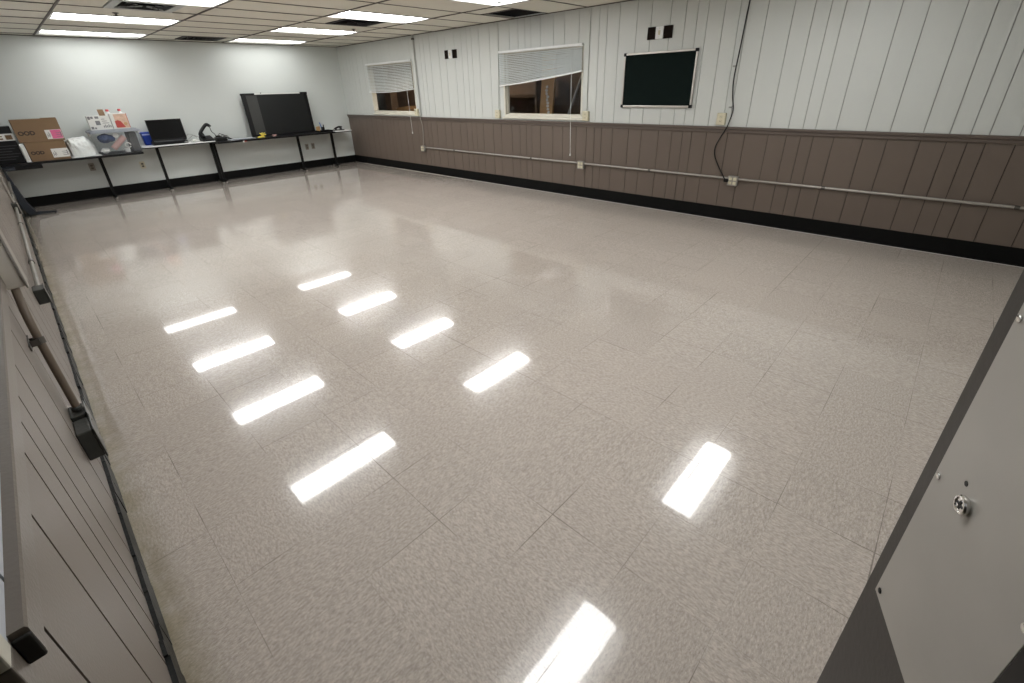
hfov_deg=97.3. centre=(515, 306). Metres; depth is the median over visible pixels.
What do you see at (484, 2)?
ceiling light
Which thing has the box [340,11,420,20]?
diffuser
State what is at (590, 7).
cable raceway
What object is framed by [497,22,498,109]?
cable raceway
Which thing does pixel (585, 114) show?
outlet box
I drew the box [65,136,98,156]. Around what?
plastic bag
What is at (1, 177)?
conduit riser
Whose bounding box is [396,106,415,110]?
wooden crate
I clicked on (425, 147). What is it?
conduit pipe
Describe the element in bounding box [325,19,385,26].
ceiling vent
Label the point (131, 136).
case
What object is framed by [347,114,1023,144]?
trim
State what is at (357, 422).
floor
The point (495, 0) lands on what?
diffuser
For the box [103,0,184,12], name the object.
ceiling vent
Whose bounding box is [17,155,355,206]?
baseboard
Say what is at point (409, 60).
window blind
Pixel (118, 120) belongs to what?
box
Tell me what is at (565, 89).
wall
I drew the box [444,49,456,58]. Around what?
wall plate
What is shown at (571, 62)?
window blind
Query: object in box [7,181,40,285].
conduit pipe
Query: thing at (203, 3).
ceiling light
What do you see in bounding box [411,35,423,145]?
conduit riser
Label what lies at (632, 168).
conduit pipe
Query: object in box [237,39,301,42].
diffuser
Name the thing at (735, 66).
power cord
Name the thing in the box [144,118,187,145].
monitor
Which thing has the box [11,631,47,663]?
end cap
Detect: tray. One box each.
[71,154,101,157]
[315,129,332,132]
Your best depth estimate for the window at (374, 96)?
8.94 m
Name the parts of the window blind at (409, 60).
rail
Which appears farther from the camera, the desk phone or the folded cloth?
the desk phone
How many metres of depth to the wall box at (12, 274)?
1.51 m
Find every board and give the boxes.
[540,53,556,113]
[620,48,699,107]
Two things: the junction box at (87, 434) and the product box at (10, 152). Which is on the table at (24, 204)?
the product box at (10, 152)
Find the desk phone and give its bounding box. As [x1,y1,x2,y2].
[198,123,215,141]
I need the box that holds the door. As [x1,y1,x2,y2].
[817,269,1023,682]
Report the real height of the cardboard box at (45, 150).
0.255 m
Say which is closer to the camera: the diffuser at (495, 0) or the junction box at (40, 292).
the junction box at (40, 292)
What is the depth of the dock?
8.09 m
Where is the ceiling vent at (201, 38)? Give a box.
[175,36,225,40]
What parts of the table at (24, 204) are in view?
leg, drawer, leg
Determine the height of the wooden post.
2.400 m
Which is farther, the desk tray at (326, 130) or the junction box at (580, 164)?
the desk tray at (326, 130)
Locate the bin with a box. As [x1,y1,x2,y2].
[139,132,151,144]
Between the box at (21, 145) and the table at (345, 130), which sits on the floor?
the table at (345, 130)
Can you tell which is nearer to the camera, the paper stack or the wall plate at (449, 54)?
the wall plate at (449, 54)
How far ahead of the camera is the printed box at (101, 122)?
6.86 m
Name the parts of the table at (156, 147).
leg, leg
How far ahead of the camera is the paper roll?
7.04 m
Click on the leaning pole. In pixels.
(579, 82)
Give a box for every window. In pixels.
[367,60,416,115]
[502,46,583,120]
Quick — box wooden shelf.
[509,77,541,113]
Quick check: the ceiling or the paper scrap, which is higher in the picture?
the ceiling
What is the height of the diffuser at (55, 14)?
0.060 m
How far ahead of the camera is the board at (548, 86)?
7.10 m
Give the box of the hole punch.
[333,126,343,130]
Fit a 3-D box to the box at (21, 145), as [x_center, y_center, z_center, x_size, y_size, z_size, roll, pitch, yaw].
[-6.985,-2.192,6.411,0.303,0.248,0.046,21,34,38]
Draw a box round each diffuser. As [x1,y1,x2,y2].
[40,30,142,35]
[52,13,174,22]
[185,0,221,2]
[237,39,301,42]
[280,28,351,33]
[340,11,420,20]
[495,0,518,1]
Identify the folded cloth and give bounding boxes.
[97,133,114,142]
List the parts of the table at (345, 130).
leg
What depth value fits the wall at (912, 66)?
4.53 m
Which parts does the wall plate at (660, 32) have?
black panel, black panel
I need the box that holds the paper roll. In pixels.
[111,135,126,149]
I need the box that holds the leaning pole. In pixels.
[567,73,581,113]
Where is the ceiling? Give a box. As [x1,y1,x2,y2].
[0,0,625,46]
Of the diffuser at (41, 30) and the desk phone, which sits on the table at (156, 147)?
the desk phone
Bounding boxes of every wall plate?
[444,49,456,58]
[647,25,672,39]
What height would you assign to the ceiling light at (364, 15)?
0.083 m
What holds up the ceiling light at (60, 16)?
attached to the ceiling
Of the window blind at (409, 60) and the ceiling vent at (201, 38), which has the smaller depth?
the ceiling vent at (201, 38)
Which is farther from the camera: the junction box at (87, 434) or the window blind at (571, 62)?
the window blind at (571, 62)
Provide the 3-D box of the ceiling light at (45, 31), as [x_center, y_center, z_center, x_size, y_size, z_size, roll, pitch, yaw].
[-6.085,-3.965,6.485,0.588,0.083,1.189,21,34,38]
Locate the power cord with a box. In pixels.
[714,0,750,181]
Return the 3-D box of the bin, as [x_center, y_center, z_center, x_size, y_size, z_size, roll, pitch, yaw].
[-6.204,-2.832,7.599,0.151,0.203,0.164,21,34,38]
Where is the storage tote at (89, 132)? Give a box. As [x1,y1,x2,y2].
[85,127,139,154]
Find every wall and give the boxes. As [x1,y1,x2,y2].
[0,34,354,198]
[0,168,171,682]
[336,0,1023,248]
[372,49,581,113]
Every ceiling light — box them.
[36,29,145,37]
[47,12,179,25]
[128,0,229,6]
[228,38,304,43]
[270,27,358,35]
[326,10,428,22]
[453,0,526,5]
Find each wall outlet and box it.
[88,163,95,170]
[139,161,145,168]
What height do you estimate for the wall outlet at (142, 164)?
0.116 m
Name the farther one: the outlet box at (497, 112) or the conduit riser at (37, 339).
the outlet box at (497, 112)
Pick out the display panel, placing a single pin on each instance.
(269, 113)
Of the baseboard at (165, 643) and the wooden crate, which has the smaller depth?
the baseboard at (165, 643)
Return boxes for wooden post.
[380,64,398,110]
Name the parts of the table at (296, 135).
leg, leg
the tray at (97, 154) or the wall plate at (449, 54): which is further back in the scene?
the wall plate at (449, 54)
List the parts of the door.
lock plate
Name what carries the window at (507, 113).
in the wall at (912, 66)
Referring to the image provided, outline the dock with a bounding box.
[214,137,227,141]
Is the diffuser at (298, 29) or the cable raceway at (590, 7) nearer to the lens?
the cable raceway at (590, 7)
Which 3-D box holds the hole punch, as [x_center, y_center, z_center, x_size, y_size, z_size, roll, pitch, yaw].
[-3.777,-3.802,9.607,0.080,0.086,0.240,21,34,38]
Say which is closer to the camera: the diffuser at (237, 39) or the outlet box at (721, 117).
the outlet box at (721, 117)
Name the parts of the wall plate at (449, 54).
black panel, black panel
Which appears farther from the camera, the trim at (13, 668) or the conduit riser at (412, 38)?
the conduit riser at (412, 38)
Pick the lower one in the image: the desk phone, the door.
the door
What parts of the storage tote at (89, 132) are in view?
lid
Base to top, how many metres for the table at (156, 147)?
0.745 m
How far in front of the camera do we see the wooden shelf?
7.51 m
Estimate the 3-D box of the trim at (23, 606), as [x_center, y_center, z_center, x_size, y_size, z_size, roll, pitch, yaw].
[-4.029,-0.974,3.468,9.564,0.048,0.016,21,34,38]
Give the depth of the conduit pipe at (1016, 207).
4.14 m
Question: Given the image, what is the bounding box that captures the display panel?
[240,92,314,136]
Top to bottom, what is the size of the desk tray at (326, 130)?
0.032 m
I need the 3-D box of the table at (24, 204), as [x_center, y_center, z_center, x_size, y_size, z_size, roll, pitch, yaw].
[-6.628,-1.944,6.950,0.866,0.690,1.614,21,34,38]
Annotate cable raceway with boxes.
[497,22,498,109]
[586,7,590,110]
[723,0,741,112]
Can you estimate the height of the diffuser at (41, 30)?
0.060 m
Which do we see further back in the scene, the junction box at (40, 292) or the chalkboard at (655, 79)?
the chalkboard at (655, 79)
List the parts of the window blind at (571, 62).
rail, pull cord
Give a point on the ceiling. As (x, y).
(540, 6)
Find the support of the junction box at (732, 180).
attached to the wall at (912, 66)
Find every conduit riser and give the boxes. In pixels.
[0,175,14,202]
[11,288,83,411]
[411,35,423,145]
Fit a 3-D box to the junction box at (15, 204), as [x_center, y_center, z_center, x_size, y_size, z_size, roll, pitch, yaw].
[-5.119,-1.008,4.623,0.110,0.115,0.050,21,34,38]
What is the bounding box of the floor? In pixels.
[23,162,1023,682]
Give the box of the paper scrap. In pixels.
[101,148,110,153]
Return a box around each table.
[0,150,143,215]
[140,140,224,189]
[212,131,334,181]
[330,129,351,165]
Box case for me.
[124,131,141,150]
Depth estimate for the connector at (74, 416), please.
1.64 m
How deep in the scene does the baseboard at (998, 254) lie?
4.94 m
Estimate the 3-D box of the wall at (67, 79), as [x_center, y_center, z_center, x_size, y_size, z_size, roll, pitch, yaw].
[-6.169,-3.456,7.601,0.100,2.811,7.280,21,34,38]
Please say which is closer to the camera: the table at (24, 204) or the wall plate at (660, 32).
the wall plate at (660, 32)
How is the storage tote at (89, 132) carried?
on the table at (24, 204)
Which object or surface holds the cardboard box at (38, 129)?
on the cardboard box at (45, 150)
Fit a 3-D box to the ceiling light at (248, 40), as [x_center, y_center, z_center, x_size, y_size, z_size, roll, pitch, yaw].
[-4.421,-4.788,8.067,0.588,0.083,1.189,21,34,38]
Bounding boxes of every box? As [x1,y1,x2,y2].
[0,126,25,164]
[0,229,28,289]
[8,117,64,142]
[11,201,22,213]
[18,143,31,161]
[23,140,70,161]
[32,283,51,304]
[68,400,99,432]
[72,414,107,459]
[85,109,112,129]
[108,113,130,128]
[414,109,418,115]
[495,110,500,117]
[577,161,584,168]
[582,111,588,120]
[716,113,726,124]
[727,176,738,185]
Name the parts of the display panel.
rail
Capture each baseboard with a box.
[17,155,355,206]
[18,202,185,682]
[355,155,1023,267]
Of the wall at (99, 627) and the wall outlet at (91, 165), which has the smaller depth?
the wall at (99, 627)
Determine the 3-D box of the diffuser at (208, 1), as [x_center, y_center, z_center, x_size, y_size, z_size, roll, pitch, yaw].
[-3.410,-2.930,4.211,0.296,0.060,1.149,21,34,38]
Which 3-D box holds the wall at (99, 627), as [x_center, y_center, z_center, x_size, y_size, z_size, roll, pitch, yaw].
[-3.464,-0.932,2.807,11.238,2.331,0.100,21,34,38]
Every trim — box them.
[0,276,45,647]
[0,634,44,682]
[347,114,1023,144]
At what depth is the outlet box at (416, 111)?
8.33 m
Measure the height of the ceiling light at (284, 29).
0.083 m
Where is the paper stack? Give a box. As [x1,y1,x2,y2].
[228,137,254,140]
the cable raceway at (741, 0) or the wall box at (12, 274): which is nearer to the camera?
the wall box at (12, 274)
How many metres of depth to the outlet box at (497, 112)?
7.01 m
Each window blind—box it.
[365,59,413,133]
[498,43,583,155]
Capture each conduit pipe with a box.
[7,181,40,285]
[425,147,576,163]
[584,163,727,178]
[738,178,1023,209]
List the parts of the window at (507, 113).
sash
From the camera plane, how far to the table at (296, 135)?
8.72 m

